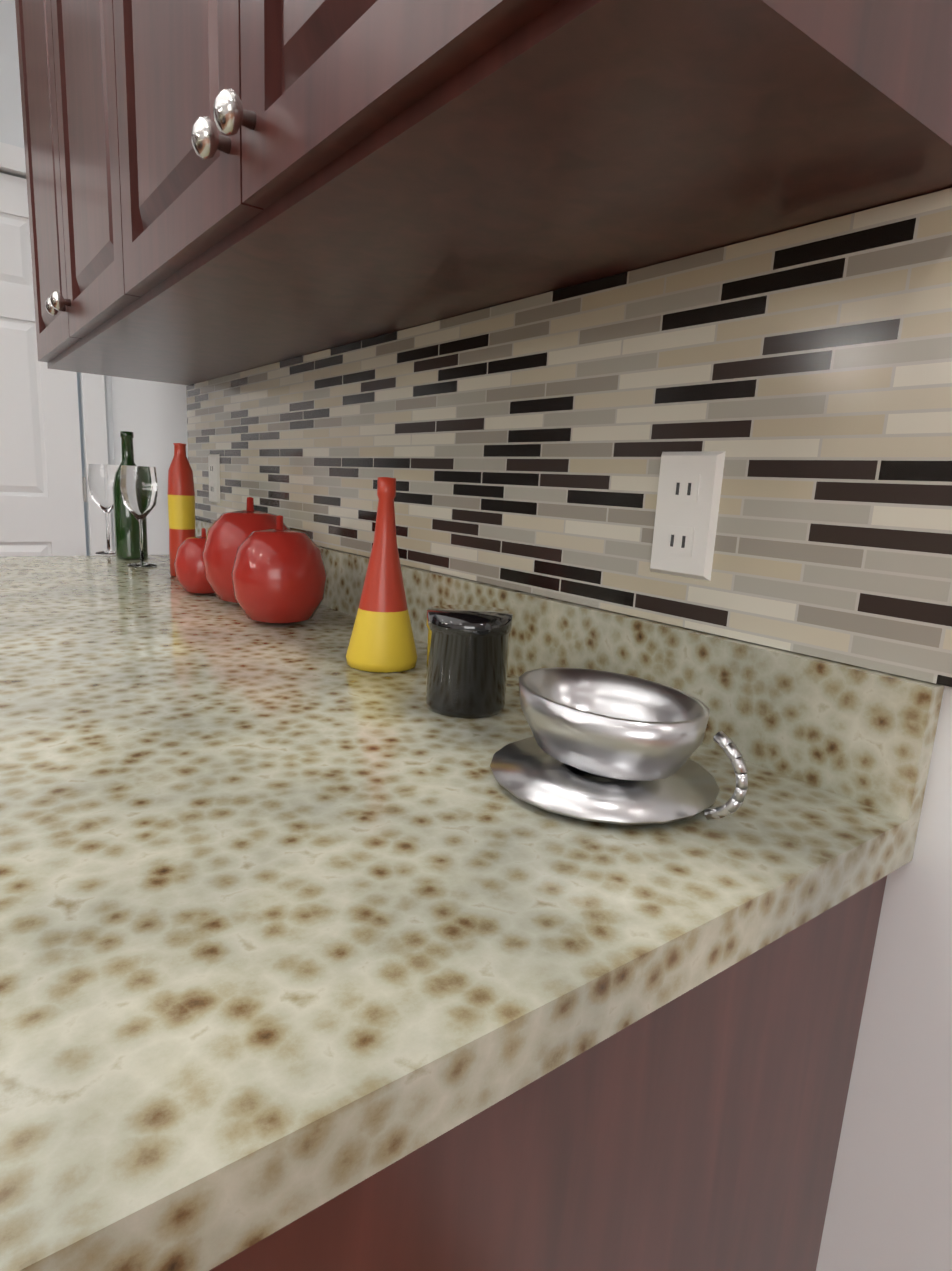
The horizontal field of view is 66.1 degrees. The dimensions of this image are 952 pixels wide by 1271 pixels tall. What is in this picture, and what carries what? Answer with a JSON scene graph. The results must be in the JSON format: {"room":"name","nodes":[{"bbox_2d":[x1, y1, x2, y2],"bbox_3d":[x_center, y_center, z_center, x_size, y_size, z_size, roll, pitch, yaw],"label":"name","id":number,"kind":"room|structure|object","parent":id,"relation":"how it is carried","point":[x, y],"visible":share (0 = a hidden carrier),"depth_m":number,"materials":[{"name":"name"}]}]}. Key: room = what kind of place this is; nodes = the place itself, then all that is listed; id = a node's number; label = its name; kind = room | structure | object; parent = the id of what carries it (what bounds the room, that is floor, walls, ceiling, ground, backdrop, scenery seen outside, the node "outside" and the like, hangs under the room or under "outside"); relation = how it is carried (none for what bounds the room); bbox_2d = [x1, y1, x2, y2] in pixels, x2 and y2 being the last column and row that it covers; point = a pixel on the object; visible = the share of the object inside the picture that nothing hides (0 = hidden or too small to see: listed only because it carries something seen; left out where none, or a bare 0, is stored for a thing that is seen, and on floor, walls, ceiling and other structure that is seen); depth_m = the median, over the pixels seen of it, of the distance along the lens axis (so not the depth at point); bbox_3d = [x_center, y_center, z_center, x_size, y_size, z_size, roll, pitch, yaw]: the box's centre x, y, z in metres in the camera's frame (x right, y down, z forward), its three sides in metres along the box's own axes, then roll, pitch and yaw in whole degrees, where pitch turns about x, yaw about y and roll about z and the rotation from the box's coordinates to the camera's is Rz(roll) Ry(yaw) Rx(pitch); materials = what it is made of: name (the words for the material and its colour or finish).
{"room":"kitchen","nodes":[
{"label":"kitchen","id":0,"kind":"room"},
{"bbox_2d":[0,0,114,555],"bbox_3d":[-1.751,-0.819,2.382,1.250,2.740,0.120,-6,14,-36],"label":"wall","id":1,"kind":"structure","parent":0,"point":[11,125],"depth_m":2.32,"materials":[{"name":"grey paint"}]},
{"bbox_2d":[0,173,86,556],"bbox_3d":[-1.720,-0.466,2.404,0.796,2.027,0.111,-6,14,-36],"label":"closet door","id":2,"kind":"structure","parent":1,"relation":"in","point":[43,497],"depth_m":2.52,"materials":[{"name":"white wood"}]},
{"bbox_2d":[0,142,111,555],"bbox_3d":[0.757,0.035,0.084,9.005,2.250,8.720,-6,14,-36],"label":"door frame","id":3,"kind":"structure","parent":1,"relation":"attached to","point":[12,157],"depth_m":2.60,"materials":[{"name":"white wood"}]},
{"bbox_2d":[111,376,951,1270],"bbox_3d":[-0.049,-0.463,1.084,0.120,2.740,4.070,-6,14,-36],"label":"wall","id":4,"kind":"structure","parent":0,"point":[889,1206],"depth_m":0.57,"materials":[{"name":"grey paint"}]},
{"bbox_2d":[15,0,322,384],"bbox_3d":[-0.572,-1.103,1.316,0.341,1.144,0.900,-6,14,-36],"label":"upper cabinet","id":5,"kind":"object","parent":4,"relation":"attached to","point":[58,40],"depth_m":1.28,"materials":[{"name":"brown wood"}]},
{"bbox_2d":[95,0,951,349],"bbox_3d":[-0.035,-0.931,0.614,0.341,1.144,0.900,-6,14,-36],"label":"upper cabinet","id":6,"kind":"object","parent":4,"relation":"attached to","point":[217,188],"depth_m":0.52,"materials":[{"name":"brown wood"}]},
{"bbox_2d":[186,188,951,686],"bbox_3d":[-0.200,-0.301,1.193,0.016,0.334,1.861,-6,14,-36],"label":"backsplash","id":7,"kind":"structure","parent":4,"relation":"attached to","point":[748,440],"depth_m":0.68,"materials":[{"name":"tile"}]},
{"bbox_3d":[0.434,1.093,0.597,9.530,0.060,10.100,-6,14,-36],"label":"floor","id":8,"kind":"structure","parent":0,"visible":0},
{"bbox_2d":[0,562,347,645],"bbox_3d":[-0.767,0.360,1.532,0.628,0.876,0.910,-6,14,-36],"label":"countertop","id":9,"kind":"structure","parent":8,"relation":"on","point":[39,605],"depth_m":1.19,"materials":[{"name":"beige stone"}]},
{"bbox_2d":[88,464,118,554],"bbox_3d":[-0.946,-0.323,1.875,0.080,0.225,0.080,-6,14,-36],"label":"wine glass","id":10,"kind":"object","parent":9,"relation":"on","point":[100,479],"visible":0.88,"depth_m":1.83,"materials":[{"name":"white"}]},
{"bbox_2d":[112,431,147,559],"bbox_3d":[-0.848,-0.341,1.791,0.074,0.305,0.074,-6,14,-36],"label":"wine bottle","id":11,"kind":"object","parent":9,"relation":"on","point":[126,533],"visible":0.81,"depth_m":1.77,"materials":[{"name":"green glass"}]},
{"bbox_2d":[120,465,157,566],"bbox_3d":[-0.769,-0.273,1.677,0.080,0.225,0.080,-6,14,-36],"label":"wine glass","id":12,"kind":"object","parent":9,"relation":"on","point":[139,488],"visible":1,"depth_m":1.64,"materials":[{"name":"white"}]},
{"bbox_2d":[167,443,195,576],"bbox_3d":[-0.622,-0.264,1.547,0.054,0.276,0.054,-6,14,-36],"label":"decorative bottle","id":13,"kind":"object","parent":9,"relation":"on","point":[181,503],"visible":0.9,"depth_m":1.52,"materials":[{"name":"red ceramic"}]},
{"bbox_2d":[174,528,213,593],"bbox_3d":[-0.501,-0.138,1.350,0.104,0.120,0.104,-6,14,-36],"label":"fruit","id":14,"kind":"object","parent":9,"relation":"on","point":[189,569],"visible":0.6,"depth_m":1.31,"materials":[{"name":"red ceramic"}]},
{"bbox_2d":[202,497,289,602],"bbox_3d":[-0.390,-0.147,1.266,0.158,0.183,0.158,-6,14,-36],"label":"fruit","id":15,"kind":"object","parent":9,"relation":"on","point":[228,533],"visible":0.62,"depth_m":1.21,"materials":[{"name":"red ceramic"}]},
{"bbox_2d":[231,515,326,623],"bbox_3d":[-0.299,-0.101,1.116,0.141,0.163,0.141,-6,14,-36],"label":"fruit","id":16,"kind":"object","parent":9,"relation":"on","point":[278,574],"visible":0.96,"depth_m":1.07,"materials":[{"name":"red ceramic"}]},
{"bbox_2d":[0,622,916,1270],"bbox_3d":[-0.218,0.536,0.814,0.628,0.876,0.931,-6,14,-36],"label":"base cabinet","id":17,"kind":"object","parent":8,"relation":"on","point":[318,952],"depth_m":0.40,"materials":[{"name":"beige stone"}]},
{"bbox_2d":[346,477,416,672],"bbox_3d":[-0.111,-0.075,0.882,0.088,0.226,0.088,-6,14,-36],"label":"decorative bottle","id":18,"kind":"object","parent":17,"relation":"on","point":[382,639],"visible":1,"depth_m":0.86,"materials":[{"name":"red ceramic"}]},
{"bbox_2d":[425,605,512,717],"bbox_3d":[-0.009,0.024,0.740,0.086,0.099,0.086,-6,14,-36],"label":"cup","id":19,"kind":"object","parent":17,"relation":"on","point":[467,658],"visible":1,"depth_m":0.71,"materials":[{"name":"black"}]},
{"bbox_2d":[490,667,747,824],"bbox_3d":[0.111,0.082,0.553,0.176,0.072,0.212,-6,14,-36],"label":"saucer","id":20,"kind":"object","parent":17,"relation":"on","point":[600,746],"visible":0.98,"depth_m":0.53,"materials":[{"name":"silver metal"}]}
]}

